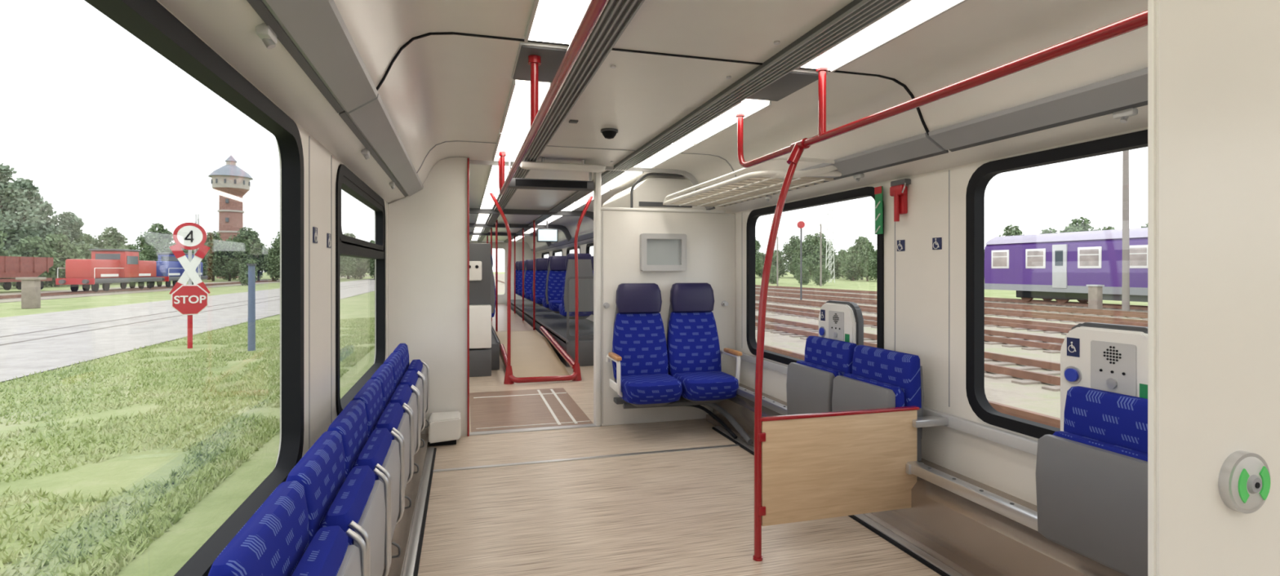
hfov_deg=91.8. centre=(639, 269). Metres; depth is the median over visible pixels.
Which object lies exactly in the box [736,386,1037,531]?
rail
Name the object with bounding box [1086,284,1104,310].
signal box
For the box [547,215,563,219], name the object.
ceiling lamp
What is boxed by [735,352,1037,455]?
rail
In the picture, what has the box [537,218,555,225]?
ceiling lamp
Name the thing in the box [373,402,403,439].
cushion
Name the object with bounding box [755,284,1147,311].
railway track
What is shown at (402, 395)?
cushion
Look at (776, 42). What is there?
bolt
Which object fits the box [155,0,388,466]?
wall
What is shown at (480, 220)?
ceiling lamp
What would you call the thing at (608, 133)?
dome
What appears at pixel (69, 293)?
railway track
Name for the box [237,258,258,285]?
bush
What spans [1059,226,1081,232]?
tree
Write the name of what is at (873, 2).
rib
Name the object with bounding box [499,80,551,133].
ceiling lamp
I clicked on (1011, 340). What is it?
railway track
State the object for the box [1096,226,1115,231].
tree
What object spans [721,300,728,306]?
coat hook
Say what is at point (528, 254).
wall
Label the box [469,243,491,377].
tall cabinet
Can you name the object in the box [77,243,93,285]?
bush
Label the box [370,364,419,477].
seat
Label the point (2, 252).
bush
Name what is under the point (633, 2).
rib
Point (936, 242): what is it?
sign
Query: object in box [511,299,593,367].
platform
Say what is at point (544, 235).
monitor
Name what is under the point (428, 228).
wall
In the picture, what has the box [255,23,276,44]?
trim
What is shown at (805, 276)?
bush
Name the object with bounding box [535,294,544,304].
cushion
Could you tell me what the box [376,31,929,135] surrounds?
trim
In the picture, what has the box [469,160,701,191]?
trim
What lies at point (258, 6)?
groove
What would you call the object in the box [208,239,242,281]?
tree
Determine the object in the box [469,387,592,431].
inlay
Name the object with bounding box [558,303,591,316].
cushion
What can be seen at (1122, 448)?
cushion
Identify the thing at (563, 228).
trim
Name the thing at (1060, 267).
coach
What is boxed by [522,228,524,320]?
pole
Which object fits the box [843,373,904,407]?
cushion
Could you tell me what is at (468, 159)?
trim
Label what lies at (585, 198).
ceiling lamp
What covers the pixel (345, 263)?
tree
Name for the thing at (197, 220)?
lattice mast
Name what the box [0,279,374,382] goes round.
gravel road
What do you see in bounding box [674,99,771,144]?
ceiling lamp
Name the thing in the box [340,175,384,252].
window
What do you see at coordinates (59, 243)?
bush
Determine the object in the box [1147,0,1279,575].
wall
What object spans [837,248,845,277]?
tree
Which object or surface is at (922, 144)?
trim
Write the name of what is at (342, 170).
frame
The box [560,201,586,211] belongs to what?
ceiling lamp
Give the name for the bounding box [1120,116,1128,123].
pin
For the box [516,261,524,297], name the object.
passenger seat
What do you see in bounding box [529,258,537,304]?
passenger seat
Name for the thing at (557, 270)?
passenger seat
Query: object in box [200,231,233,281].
tree
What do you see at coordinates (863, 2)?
rib
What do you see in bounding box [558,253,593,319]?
passenger seat
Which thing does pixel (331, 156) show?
trim
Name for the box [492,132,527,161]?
ceiling lamp
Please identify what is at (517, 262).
passenger seat
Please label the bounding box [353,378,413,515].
seat
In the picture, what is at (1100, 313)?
railway track
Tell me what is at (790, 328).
railway track
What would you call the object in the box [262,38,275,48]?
pin
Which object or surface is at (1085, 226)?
tree
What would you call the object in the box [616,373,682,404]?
cushion
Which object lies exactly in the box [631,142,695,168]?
ceiling lamp
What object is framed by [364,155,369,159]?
pin
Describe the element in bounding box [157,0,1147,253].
ceiling
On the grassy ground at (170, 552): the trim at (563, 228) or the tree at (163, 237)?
the tree at (163, 237)
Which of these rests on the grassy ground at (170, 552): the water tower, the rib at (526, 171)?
the water tower
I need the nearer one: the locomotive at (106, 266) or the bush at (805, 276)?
the locomotive at (106, 266)
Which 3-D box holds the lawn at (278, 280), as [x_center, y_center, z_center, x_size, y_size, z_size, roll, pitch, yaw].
[-60.576,2.180,86.723,11.000,0.001,320.000,0,0,-16]
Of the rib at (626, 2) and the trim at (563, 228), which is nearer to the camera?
the rib at (626, 2)
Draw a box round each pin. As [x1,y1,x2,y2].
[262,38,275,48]
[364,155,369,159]
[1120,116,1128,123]
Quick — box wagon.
[0,256,53,290]
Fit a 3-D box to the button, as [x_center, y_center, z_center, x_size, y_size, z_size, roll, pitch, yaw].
[0.826,0.290,0.842,0.082,0.082,0.021,0,0,-16]
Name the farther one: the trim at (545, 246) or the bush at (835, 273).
the bush at (835, 273)
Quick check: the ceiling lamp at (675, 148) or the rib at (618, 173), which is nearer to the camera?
the ceiling lamp at (675, 148)
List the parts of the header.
header stem, housing glass, lamp shade, header stem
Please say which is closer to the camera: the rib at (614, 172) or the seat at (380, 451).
the seat at (380, 451)
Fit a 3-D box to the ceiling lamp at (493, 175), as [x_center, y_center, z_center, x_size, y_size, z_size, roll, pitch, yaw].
[-1.316,-0.870,5.760,0.182,0.030,1.200,0,0,-16]
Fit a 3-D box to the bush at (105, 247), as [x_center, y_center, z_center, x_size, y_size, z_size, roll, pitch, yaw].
[-76.796,-0.457,89.196,5.603,5.710,3.835,0,0,43]
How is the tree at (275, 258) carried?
on the lawn at (278, 280)
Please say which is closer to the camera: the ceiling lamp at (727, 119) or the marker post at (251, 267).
the ceiling lamp at (727, 119)
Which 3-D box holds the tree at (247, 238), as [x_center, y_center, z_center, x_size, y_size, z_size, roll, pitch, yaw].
[-79.045,-2.800,125.871,7.818,10.199,8.768,0,0,-3]
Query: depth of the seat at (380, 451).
2.28 m
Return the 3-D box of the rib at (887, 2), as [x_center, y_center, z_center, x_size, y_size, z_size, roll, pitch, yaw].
[0.831,-0.846,1.796,0.008,0.012,7.200,0,0,-16]
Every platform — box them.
[490,326,499,370]
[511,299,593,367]
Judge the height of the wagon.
3.260 m
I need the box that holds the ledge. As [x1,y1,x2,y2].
[706,383,1126,575]
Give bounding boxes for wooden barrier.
[758,405,948,526]
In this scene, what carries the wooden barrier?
attached to the handrail at (1137, 21)
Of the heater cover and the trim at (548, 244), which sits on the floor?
the heater cover
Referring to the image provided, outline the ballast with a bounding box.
[493,274,1147,418]
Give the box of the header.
[507,158,605,191]
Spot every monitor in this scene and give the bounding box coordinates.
[537,220,558,242]
[640,233,686,271]
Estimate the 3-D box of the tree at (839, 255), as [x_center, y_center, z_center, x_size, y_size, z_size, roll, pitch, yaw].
[53.373,-0.831,168.689,4.357,6.486,6.364,0,0,32]
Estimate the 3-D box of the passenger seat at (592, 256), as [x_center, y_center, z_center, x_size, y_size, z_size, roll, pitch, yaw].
[-0.838,0.248,10.349,0.465,0.943,0.616,0,0,-16]
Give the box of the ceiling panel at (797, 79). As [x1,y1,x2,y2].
[746,69,826,101]
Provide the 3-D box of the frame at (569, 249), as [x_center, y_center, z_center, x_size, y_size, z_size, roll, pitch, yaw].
[-1.438,0.108,13.555,0.058,1.194,1.770,0,0,-16]
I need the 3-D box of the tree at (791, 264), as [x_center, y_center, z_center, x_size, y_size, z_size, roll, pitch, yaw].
[39.772,-1.969,154.124,6.545,8.538,7.341,0,0,15]
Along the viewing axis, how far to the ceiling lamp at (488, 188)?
6.84 m
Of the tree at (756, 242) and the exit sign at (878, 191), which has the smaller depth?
the exit sign at (878, 191)
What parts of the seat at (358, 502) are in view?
backrest, frame, frame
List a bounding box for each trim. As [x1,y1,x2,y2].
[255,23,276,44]
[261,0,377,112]
[308,136,310,449]
[331,155,332,422]
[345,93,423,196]
[361,148,369,156]
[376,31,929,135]
[389,181,395,186]
[416,140,736,177]
[432,444,739,472]
[466,158,469,436]
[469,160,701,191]
[469,208,593,220]
[469,222,571,241]
[469,232,551,246]
[469,423,600,435]
[530,243,555,251]
[551,231,593,246]
[764,195,772,199]
[799,133,945,177]
[853,173,864,179]
[894,222,895,351]
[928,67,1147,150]
[948,170,949,407]
[1112,107,1137,119]
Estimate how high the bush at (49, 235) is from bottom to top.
7.099 m
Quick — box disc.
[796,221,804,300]
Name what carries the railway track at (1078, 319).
on the ballast
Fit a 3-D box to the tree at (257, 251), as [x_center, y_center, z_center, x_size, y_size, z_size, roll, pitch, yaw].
[-70.360,-1.264,114.149,5.464,7.128,6.128,0,0,-29]
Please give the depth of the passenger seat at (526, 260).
14.60 m
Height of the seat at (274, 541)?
0.558 m
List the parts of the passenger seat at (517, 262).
backrest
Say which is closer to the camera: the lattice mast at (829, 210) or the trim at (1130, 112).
the trim at (1130, 112)
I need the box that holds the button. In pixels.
[1217,450,1270,513]
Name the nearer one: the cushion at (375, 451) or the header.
the cushion at (375, 451)
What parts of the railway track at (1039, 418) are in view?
rail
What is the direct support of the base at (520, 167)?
attached to the ceiling
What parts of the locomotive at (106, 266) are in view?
handrail, frame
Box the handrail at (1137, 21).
[735,9,1147,561]
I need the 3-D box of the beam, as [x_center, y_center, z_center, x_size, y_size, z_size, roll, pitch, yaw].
[0.405,1.157,4.843,1.018,0.228,0.421,0,0,20]
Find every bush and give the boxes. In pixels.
[0,231,21,288]
[8,235,62,288]
[42,233,83,286]
[42,233,85,287]
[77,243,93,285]
[99,246,115,284]
[118,244,147,284]
[120,244,142,283]
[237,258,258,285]
[768,265,779,284]
[793,264,811,284]
[810,264,831,285]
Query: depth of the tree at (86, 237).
116.29 m
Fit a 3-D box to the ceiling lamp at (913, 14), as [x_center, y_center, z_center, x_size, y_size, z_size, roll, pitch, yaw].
[0.916,-0.870,2.086,0.182,0.030,1.210,0,0,-16]
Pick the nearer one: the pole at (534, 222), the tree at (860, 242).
the pole at (534, 222)
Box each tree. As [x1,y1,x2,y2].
[0,163,46,285]
[11,177,62,241]
[42,211,98,248]
[74,233,95,245]
[89,226,128,248]
[132,222,173,259]
[145,244,167,261]
[164,243,175,253]
[168,243,209,275]
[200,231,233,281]
[202,253,219,279]
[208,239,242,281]
[222,274,238,279]
[226,244,257,279]
[228,226,260,245]
[232,230,270,274]
[246,243,269,280]
[260,249,279,280]
[261,231,279,278]
[340,255,356,277]
[341,233,355,279]
[346,257,369,279]
[359,240,374,279]
[755,237,764,273]
[755,244,763,275]
[755,252,765,277]
[763,248,789,277]
[781,235,802,277]
[786,244,803,275]
[792,234,818,276]
[802,231,839,274]
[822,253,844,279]
[834,254,844,266]
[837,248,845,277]
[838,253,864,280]
[840,236,874,279]
[853,244,875,281]
[864,249,876,280]
[999,224,1024,236]
[1039,227,1057,234]
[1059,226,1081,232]
[1068,217,1097,231]
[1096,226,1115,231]
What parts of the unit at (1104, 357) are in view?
control plate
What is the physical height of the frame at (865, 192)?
1.194 m
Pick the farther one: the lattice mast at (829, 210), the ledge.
the lattice mast at (829, 210)
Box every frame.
[84,0,303,575]
[335,164,385,416]
[541,252,549,257]
[551,248,562,256]
[566,245,580,255]
[586,243,593,253]
[746,186,884,364]
[965,129,1147,439]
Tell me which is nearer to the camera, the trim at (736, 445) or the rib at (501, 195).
the trim at (736, 445)
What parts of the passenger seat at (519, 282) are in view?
backrest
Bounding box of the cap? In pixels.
[600,207,724,213]
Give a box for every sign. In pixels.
[168,222,209,348]
[312,226,317,243]
[326,233,331,248]
[874,186,883,234]
[897,240,905,251]
[932,237,942,249]
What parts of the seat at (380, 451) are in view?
backrest, frame, frame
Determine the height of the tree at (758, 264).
10.552 m
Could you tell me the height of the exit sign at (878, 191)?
0.270 m
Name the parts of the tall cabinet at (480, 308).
dark panel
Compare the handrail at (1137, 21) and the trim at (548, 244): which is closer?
the handrail at (1137, 21)
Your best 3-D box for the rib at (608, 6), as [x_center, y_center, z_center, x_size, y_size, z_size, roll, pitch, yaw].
[0.022,-0.846,1.566,0.008,0.012,7.200,0,0,-16]
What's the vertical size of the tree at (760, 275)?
7.104 m
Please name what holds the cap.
on the wall at (428, 228)
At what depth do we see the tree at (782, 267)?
161.37 m
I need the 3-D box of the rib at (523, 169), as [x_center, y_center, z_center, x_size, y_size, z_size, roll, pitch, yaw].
[-2.961,-0.846,12.206,0.008,0.012,14.700,0,0,-16]
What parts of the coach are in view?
coach door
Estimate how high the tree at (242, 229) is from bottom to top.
11.396 m
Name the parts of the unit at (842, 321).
control plate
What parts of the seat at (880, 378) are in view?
backrest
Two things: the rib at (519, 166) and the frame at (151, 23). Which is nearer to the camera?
the frame at (151, 23)
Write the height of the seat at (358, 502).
0.558 m
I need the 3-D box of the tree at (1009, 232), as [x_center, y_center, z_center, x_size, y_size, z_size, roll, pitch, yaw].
[57.450,-2.306,96.166,7.081,9.212,6.956,0,0,-30]
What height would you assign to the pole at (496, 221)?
1.945 m
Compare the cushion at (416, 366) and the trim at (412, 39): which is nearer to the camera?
the trim at (412, 39)
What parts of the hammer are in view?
handle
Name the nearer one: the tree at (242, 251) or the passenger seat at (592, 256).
the passenger seat at (592, 256)
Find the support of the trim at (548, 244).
attached to the ceiling
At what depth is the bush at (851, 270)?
118.26 m
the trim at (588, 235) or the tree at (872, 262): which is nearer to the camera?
the trim at (588, 235)
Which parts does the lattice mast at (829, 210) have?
leg, leg, leg, leg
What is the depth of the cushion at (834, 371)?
3.72 m
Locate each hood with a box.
[65,259,119,278]
[138,260,156,277]
[155,261,181,276]
[195,262,203,275]
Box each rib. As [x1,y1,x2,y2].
[477,195,502,241]
[478,166,520,241]
[479,168,522,241]
[480,168,524,241]
[480,169,527,241]
[481,169,530,241]
[503,170,611,242]
[504,170,613,242]
[505,170,616,242]
[506,171,619,242]
[506,171,622,242]
[511,171,624,239]
[522,0,614,161]
[525,0,622,161]
[528,0,629,161]
[531,0,637,161]
[534,0,644,161]
[613,0,871,169]
[615,0,879,169]
[618,0,886,169]
[621,0,894,170]
[623,0,902,170]
[626,0,909,170]
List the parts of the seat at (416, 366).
backrest, frame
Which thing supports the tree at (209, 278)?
on the grassy ground at (170, 552)
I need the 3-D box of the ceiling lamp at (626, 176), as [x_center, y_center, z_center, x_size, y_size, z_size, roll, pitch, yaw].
[-0.220,-0.870,6.072,0.182,0.030,1.200,0,0,-16]
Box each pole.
[490,227,492,321]
[495,219,497,331]
[514,235,515,313]
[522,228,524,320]
[533,220,535,330]
[776,236,777,285]
[819,223,822,286]
[1121,150,1129,311]
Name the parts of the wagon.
frame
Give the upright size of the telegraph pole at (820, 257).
8.000 m
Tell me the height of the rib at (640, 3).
0.012 m
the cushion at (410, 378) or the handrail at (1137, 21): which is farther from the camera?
the cushion at (410, 378)
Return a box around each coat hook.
[603,302,609,308]
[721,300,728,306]
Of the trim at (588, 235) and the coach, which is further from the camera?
the coach
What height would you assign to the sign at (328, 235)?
0.060 m
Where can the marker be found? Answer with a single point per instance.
(30, 286)
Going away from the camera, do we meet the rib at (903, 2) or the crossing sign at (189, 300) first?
the rib at (903, 2)
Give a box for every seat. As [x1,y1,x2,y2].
[208,480,367,575]
[285,431,389,575]
[327,400,403,573]
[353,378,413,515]
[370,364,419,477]
[383,352,425,448]
[392,343,429,427]
[490,253,495,318]
[515,261,519,295]
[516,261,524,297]
[521,259,527,299]
[524,259,533,301]
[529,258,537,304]
[535,257,548,306]
[542,256,551,311]
[547,256,566,313]
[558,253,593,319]
[591,256,593,274]
[605,283,682,407]
[666,283,742,404]
[786,336,857,415]
[831,345,924,461]
[1035,386,1147,575]
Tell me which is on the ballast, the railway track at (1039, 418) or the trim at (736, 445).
the railway track at (1039, 418)
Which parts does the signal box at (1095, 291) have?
lid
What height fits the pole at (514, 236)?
1.945 m
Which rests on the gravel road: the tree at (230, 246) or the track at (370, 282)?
the track at (370, 282)
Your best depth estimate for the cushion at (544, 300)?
10.79 m
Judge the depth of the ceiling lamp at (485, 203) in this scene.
8.22 m
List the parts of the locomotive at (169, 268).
frame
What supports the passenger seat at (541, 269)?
on the platform at (555, 324)
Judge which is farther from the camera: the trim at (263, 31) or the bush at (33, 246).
the bush at (33, 246)
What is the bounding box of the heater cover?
[383,433,429,575]
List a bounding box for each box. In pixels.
[428,411,460,446]
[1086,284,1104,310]
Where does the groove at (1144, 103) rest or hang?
attached to the ceiling
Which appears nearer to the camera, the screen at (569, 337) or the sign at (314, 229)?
the sign at (314, 229)
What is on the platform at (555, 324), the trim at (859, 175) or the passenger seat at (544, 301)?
the passenger seat at (544, 301)
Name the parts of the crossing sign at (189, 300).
stop plate, post, cross arm, cross arm, post red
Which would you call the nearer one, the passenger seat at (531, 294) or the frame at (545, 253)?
the passenger seat at (531, 294)
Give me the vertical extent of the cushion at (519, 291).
0.170 m
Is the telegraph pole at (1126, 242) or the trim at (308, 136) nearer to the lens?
the trim at (308, 136)
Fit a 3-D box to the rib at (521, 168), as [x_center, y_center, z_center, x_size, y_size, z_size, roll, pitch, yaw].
[-2.983,-0.846,12.199,0.008,0.012,14.700,0,0,-16]
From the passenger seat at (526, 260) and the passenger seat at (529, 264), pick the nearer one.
the passenger seat at (529, 264)
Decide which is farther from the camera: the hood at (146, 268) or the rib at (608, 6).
the hood at (146, 268)
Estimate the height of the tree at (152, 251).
6.808 m
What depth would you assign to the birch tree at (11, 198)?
85.31 m
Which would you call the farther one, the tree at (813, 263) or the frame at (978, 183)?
the tree at (813, 263)
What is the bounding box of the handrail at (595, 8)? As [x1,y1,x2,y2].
[498,0,608,195]
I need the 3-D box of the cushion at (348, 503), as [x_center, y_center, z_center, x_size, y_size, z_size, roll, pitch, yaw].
[-0.857,0.810,1.835,0.094,0.328,0.470,0,0,-16]
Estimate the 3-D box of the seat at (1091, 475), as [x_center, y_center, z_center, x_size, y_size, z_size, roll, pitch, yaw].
[1.599,0.697,2.046,0.226,0.532,0.480,0,0,-16]
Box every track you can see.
[0,280,276,299]
[0,282,372,346]
[497,280,1060,428]
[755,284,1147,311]
[755,288,1147,319]
[755,291,1147,327]
[755,295,1075,335]
[755,302,1064,353]
[755,315,1060,391]
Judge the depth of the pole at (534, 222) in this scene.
10.99 m
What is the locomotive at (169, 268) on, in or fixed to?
on the railway track at (69, 293)
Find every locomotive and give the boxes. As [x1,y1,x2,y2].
[55,248,162,292]
[151,253,207,287]
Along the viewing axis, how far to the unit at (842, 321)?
3.79 m
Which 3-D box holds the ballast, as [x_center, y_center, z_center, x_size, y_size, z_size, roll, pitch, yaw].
[-13.352,2.180,120.970,35.400,0.001,360.000,0,0,-16]
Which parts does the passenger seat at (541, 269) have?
backrest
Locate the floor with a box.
[402,355,964,575]
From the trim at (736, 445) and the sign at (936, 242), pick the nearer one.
the sign at (936, 242)
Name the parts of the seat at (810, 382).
backrest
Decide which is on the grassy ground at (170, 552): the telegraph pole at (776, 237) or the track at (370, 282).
the telegraph pole at (776, 237)
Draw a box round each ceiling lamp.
[471,236,478,240]
[472,229,482,232]
[475,217,488,224]
[477,213,490,217]
[479,198,494,209]
[482,184,500,199]
[485,165,511,185]
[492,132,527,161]
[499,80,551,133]
[524,0,591,44]
[524,230,533,234]
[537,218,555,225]
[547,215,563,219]
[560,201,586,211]
[576,189,610,201]
[601,171,643,190]
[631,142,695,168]
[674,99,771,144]
[797,0,968,72]
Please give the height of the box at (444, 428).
0.200 m
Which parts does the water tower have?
tank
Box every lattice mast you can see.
[193,213,200,284]
[825,203,835,283]
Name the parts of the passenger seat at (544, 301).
backrest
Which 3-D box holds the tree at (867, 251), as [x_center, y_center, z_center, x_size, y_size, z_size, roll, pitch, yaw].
[42.084,-1.152,114.237,5.293,6.905,5.936,0,0,6]
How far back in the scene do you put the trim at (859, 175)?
3.56 m
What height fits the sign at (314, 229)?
0.060 m
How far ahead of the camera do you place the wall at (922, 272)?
3.14 m
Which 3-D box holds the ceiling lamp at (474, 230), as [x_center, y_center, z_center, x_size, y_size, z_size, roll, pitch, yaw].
[-3.672,-0.870,14.031,0.182,0.030,1.200,0,0,-16]
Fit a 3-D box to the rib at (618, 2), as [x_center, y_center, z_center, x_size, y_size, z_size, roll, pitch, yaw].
[0.044,-0.846,1.572,0.008,0.012,7.200,0,0,-16]
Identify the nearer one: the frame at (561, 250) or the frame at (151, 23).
the frame at (151, 23)
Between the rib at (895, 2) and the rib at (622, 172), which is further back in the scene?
the rib at (622, 172)
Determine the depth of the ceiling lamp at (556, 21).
2.14 m
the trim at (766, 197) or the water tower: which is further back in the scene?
the water tower
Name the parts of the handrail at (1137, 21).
rail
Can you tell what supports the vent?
attached to the wall panel at (651, 193)
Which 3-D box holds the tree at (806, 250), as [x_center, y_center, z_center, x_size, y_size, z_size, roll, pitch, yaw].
[40.511,-3.072,148.571,8.259,10.744,8.113,0,0,14]
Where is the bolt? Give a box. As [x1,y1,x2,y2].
[773,40,780,44]
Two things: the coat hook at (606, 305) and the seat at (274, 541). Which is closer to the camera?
the seat at (274, 541)
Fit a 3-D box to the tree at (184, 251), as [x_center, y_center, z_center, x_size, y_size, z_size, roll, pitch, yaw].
[-79.332,-1.764,108.130,6.248,8.128,6.138,0,0,-9]
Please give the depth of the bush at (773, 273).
92.46 m
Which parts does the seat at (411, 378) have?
backrest, frame, frame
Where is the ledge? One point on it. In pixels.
(971, 539)
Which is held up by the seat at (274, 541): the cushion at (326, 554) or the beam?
the cushion at (326, 554)
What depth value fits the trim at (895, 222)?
3.45 m
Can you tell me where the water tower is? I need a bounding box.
[208,155,253,278]
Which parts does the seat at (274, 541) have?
backrest, frame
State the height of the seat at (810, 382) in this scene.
0.532 m
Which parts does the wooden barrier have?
rail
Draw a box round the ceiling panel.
[511,41,568,82]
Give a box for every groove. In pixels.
[246,0,343,113]
[338,110,408,196]
[557,237,593,246]
[724,150,948,206]
[948,100,1147,151]
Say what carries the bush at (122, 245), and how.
on the grassy ground at (170, 552)
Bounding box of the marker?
[15,277,46,308]
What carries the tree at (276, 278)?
on the lawn at (278, 280)
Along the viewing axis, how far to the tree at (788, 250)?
166.66 m
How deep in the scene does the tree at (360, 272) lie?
137.82 m
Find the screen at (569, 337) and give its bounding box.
[566,276,593,340]
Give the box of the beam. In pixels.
[622,400,753,444]
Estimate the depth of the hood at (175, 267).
70.15 m
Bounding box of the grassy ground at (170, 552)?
[0,271,1147,575]
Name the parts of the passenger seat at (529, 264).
backrest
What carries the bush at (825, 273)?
on the grassy ground at (170, 552)
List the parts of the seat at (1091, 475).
backrest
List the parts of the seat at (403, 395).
backrest, frame, frame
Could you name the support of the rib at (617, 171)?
attached to the base at (606, 171)
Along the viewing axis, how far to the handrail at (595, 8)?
2.08 m
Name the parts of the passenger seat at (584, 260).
backrest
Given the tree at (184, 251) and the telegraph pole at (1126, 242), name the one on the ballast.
the telegraph pole at (1126, 242)
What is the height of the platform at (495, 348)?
0.360 m
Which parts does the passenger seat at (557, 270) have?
backrest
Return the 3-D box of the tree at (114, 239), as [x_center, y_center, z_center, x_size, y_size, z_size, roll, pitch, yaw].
[-88.987,-2.445,104.169,7.295,9.490,7.166,0,0,-19]
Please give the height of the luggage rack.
0.120 m
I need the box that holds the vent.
[639,201,692,208]
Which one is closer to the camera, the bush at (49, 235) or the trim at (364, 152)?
the trim at (364, 152)
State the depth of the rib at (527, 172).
7.51 m
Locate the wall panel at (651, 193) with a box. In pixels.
[602,173,706,209]
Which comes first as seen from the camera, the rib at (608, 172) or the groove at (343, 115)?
the groove at (343, 115)
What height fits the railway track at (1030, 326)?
0.200 m
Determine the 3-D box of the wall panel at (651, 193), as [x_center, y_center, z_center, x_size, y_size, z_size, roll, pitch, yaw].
[0.089,-0.686,6.180,0.740,0.332,1.362,0,0,-16]
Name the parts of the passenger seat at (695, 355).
backrest, arm frame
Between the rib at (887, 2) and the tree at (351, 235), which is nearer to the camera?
the rib at (887, 2)
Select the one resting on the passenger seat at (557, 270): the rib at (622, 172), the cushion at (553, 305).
the cushion at (553, 305)
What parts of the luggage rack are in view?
frame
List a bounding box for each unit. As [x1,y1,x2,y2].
[818,300,863,345]
[1060,322,1147,431]
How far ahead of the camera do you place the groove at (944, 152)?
3.30 m
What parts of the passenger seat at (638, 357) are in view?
arm, arm frame, backrest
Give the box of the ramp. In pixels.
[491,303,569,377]
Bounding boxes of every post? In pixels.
[246,263,256,351]
[593,172,601,426]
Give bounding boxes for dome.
[600,128,617,139]
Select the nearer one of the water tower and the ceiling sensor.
the ceiling sensor
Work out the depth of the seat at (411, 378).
3.77 m
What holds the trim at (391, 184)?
attached to the wall at (320, 157)
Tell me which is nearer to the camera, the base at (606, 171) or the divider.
the divider
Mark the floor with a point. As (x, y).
(688, 513)
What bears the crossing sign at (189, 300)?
on the grassy ground at (170, 552)
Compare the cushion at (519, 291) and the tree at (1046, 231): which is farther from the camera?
the tree at (1046, 231)
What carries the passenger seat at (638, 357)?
on the beam
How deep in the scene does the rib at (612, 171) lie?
7.55 m
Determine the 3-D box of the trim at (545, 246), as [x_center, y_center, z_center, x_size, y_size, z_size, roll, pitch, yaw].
[-2.757,-0.596,17.385,0.111,0.088,4.850,0,0,-16]
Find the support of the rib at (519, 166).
attached to the base at (520, 167)
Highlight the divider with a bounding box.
[340,240,384,259]
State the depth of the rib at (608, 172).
7.86 m
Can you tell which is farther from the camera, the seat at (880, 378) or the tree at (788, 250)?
the tree at (788, 250)
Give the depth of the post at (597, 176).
5.12 m
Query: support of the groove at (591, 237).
attached to the ceiling
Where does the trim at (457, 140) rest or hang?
attached to the ceiling
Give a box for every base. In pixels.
[478,167,528,242]
[504,170,617,241]
[521,0,639,161]
[613,0,866,168]
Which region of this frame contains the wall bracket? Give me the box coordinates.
[613,396,686,404]
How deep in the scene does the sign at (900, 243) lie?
3.39 m
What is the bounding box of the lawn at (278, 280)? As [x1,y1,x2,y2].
[0,275,368,302]
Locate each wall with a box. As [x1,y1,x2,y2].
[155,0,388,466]
[388,157,735,435]
[469,241,538,305]
[538,127,1147,505]
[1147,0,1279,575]
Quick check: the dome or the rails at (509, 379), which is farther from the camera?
the rails at (509, 379)
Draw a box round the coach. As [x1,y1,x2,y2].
[984,227,1147,303]
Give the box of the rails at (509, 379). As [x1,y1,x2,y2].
[489,192,593,384]
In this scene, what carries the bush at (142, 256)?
on the grassy ground at (170, 552)
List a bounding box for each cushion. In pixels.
[290,525,347,575]
[319,465,375,545]
[352,428,391,479]
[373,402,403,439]
[386,384,411,413]
[397,370,417,392]
[404,359,422,377]
[517,288,522,296]
[524,291,531,299]
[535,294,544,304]
[542,297,549,308]
[548,300,562,311]
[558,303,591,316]
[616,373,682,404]
[672,370,738,400]
[795,360,843,377]
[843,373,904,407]
[1053,431,1147,462]
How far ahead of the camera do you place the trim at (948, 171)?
3.06 m
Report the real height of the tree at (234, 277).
6.359 m
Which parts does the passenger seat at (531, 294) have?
backrest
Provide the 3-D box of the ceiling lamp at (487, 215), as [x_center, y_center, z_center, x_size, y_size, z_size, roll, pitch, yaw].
[-2.440,-0.870,9.703,0.182,0.030,1.200,0,0,-16]
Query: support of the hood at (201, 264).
attached to the locomotive at (169, 268)
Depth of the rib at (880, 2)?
2.57 m
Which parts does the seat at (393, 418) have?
backrest, frame, frame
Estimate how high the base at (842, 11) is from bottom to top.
0.030 m
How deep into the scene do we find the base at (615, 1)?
2.57 m
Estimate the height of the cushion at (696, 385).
0.170 m
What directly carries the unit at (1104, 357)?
attached to the wall at (922, 272)
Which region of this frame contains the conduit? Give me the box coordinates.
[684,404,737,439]
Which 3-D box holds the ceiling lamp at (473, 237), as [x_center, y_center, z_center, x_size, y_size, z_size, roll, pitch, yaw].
[-4.659,-0.870,17.493,0.182,0.030,1.800,0,0,-16]
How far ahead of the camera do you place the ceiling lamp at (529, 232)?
14.36 m
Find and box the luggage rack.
[662,155,841,207]
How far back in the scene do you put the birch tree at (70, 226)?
92.67 m
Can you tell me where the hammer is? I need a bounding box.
[889,178,911,222]
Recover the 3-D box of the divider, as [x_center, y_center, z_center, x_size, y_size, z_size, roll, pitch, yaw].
[-1.623,-0.102,3.603,0.065,0.060,1.680,0,0,-16]
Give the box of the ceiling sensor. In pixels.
[568,120,577,123]

